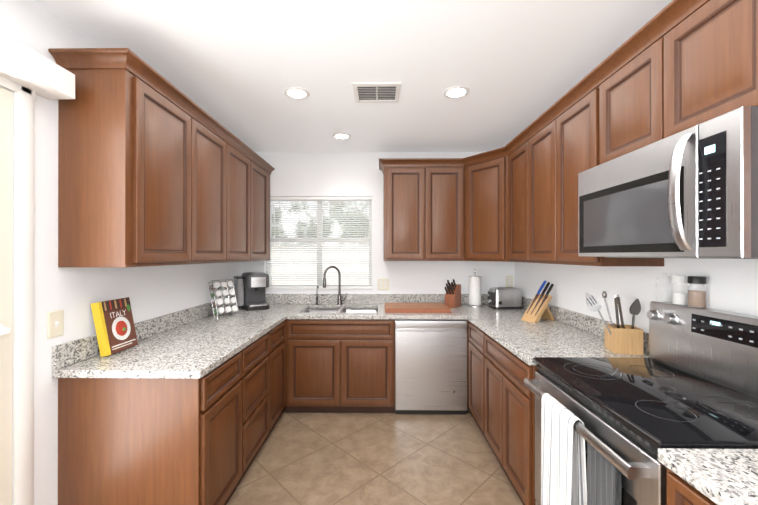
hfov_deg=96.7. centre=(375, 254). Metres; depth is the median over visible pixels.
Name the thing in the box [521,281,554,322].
knife block
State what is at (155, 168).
upper cabinet
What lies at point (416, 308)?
cutting board
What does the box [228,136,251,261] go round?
upper cabinet
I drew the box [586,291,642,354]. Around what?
utensil holder
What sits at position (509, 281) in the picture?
electrical outlet plate
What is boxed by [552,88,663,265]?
upper cabinet
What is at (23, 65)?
blind valance
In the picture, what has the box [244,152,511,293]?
wall
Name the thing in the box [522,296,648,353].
backsplash
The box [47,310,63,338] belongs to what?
switch plate
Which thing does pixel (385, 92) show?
ceiling vent
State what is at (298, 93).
recessed light
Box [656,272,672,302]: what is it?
spice jar
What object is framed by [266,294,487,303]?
backsplash
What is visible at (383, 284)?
outlet
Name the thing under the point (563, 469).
hanging towel
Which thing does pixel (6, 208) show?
door
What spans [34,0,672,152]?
ceiling
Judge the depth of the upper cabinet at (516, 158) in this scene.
2.61 m
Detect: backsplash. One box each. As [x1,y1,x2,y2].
[52,296,236,369]
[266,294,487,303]
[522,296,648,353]
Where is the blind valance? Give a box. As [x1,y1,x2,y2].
[0,31,74,98]
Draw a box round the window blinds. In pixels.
[266,196,371,287]
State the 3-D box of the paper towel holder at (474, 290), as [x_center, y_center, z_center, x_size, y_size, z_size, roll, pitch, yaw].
[0.986,0.331,3.352,0.156,0.360,0.156,0,0,1]
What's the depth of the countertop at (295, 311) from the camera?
2.96 m
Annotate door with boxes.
[0,87,12,504]
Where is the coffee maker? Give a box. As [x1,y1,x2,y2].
[234,272,269,310]
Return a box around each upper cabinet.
[53,56,195,266]
[196,112,227,263]
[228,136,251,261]
[252,156,271,260]
[383,167,426,260]
[427,167,462,260]
[463,155,508,261]
[508,144,523,261]
[524,122,551,263]
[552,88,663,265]
[596,42,655,165]
[656,0,757,140]
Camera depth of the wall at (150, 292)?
1.49 m
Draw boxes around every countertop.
[52,312,287,378]
[235,304,526,319]
[464,312,663,364]
[658,448,757,504]
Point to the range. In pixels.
(633, 415)
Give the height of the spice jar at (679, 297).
0.131 m
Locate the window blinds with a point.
(361, 200)
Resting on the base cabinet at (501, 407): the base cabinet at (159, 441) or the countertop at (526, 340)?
the countertop at (526, 340)
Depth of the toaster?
3.14 m
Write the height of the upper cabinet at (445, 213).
0.916 m
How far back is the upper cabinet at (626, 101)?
1.44 m
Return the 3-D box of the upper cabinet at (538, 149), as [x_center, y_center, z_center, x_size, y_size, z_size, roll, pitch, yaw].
[1.244,-0.398,2.212,0.322,0.916,0.378,0,0,1]
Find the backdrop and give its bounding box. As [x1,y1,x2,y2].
[272,204,368,284]
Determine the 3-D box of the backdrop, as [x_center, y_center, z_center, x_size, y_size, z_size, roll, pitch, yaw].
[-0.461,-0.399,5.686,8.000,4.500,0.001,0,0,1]
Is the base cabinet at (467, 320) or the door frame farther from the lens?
the base cabinet at (467, 320)
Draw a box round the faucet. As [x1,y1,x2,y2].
[323,266,346,304]
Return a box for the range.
[524,301,757,504]
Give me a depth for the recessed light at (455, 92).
2.19 m
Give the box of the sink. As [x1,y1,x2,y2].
[303,309,377,312]
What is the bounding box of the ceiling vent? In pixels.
[352,82,400,102]
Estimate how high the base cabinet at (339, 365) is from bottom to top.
0.800 m
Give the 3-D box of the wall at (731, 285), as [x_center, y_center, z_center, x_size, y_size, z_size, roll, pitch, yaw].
[1.452,0.142,0.921,0.120,2.400,5.320,0,0,1]
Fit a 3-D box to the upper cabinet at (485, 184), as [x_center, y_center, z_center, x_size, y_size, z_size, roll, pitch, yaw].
[1.124,-0.396,3.136,0.584,0.916,0.656,0,0,1]
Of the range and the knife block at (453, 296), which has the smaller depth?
the range
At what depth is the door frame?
1.34 m
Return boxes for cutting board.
[385,303,450,312]
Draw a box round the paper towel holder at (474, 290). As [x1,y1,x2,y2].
[467,270,482,306]
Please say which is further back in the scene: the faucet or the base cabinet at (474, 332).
the faucet
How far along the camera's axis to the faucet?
3.41 m
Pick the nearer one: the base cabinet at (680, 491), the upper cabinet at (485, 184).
the base cabinet at (680, 491)
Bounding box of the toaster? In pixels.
[488,287,521,308]
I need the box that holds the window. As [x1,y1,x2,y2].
[266,204,371,288]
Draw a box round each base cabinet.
[58,347,245,504]
[246,329,273,471]
[273,321,284,425]
[285,319,394,412]
[466,320,468,412]
[468,321,479,427]
[480,329,538,504]
[667,468,716,504]
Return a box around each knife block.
[445,279,460,307]
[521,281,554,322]
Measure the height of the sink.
0.190 m
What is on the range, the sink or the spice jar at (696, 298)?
the spice jar at (696, 298)
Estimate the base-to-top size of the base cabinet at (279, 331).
0.800 m
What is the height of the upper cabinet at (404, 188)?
0.916 m
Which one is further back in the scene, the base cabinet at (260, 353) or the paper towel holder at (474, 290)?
the paper towel holder at (474, 290)
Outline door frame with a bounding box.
[0,76,35,504]
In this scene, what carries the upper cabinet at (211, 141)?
attached to the wall at (150, 292)
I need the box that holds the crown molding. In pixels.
[379,0,708,172]
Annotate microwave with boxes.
[578,106,757,258]
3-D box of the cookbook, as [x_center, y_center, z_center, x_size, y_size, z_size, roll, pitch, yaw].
[-1.364,0.372,1.768,0.089,0.270,0.206,0,0,1]
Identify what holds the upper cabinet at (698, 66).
attached to the wall at (731, 285)
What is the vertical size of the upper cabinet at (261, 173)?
0.916 m
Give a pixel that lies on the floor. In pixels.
(305, 458)
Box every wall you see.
[0,0,243,504]
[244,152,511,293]
[512,258,757,397]
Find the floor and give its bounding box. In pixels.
[226,409,522,504]
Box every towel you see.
[541,393,586,504]
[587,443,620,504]
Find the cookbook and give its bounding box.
[91,297,137,356]
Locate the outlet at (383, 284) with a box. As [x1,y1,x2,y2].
[378,279,388,289]
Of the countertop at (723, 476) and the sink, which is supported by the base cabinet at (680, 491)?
the countertop at (723, 476)
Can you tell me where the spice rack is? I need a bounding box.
[208,279,237,316]
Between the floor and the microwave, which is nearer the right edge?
the microwave
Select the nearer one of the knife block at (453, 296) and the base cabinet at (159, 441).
the base cabinet at (159, 441)
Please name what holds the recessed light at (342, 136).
in the ceiling
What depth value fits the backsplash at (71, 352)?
2.00 m
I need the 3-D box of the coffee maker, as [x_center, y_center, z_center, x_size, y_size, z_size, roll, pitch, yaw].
[-1.183,0.340,3.211,0.274,0.341,0.322,0,0,-31]
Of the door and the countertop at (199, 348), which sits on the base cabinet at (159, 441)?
the countertop at (199, 348)
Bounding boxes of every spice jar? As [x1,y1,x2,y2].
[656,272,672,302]
[671,275,688,304]
[687,276,706,307]
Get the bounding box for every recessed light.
[284,87,309,99]
[332,133,350,139]
[443,86,469,98]
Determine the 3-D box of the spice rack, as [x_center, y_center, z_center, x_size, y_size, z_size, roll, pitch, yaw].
[-1.285,0.362,2.844,0.170,0.294,0.184,0,0,36]
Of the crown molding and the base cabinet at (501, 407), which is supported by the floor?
the base cabinet at (501, 407)
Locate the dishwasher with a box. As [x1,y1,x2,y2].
[395,319,466,414]
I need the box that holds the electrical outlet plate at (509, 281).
[506,276,512,286]
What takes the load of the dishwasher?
on the floor

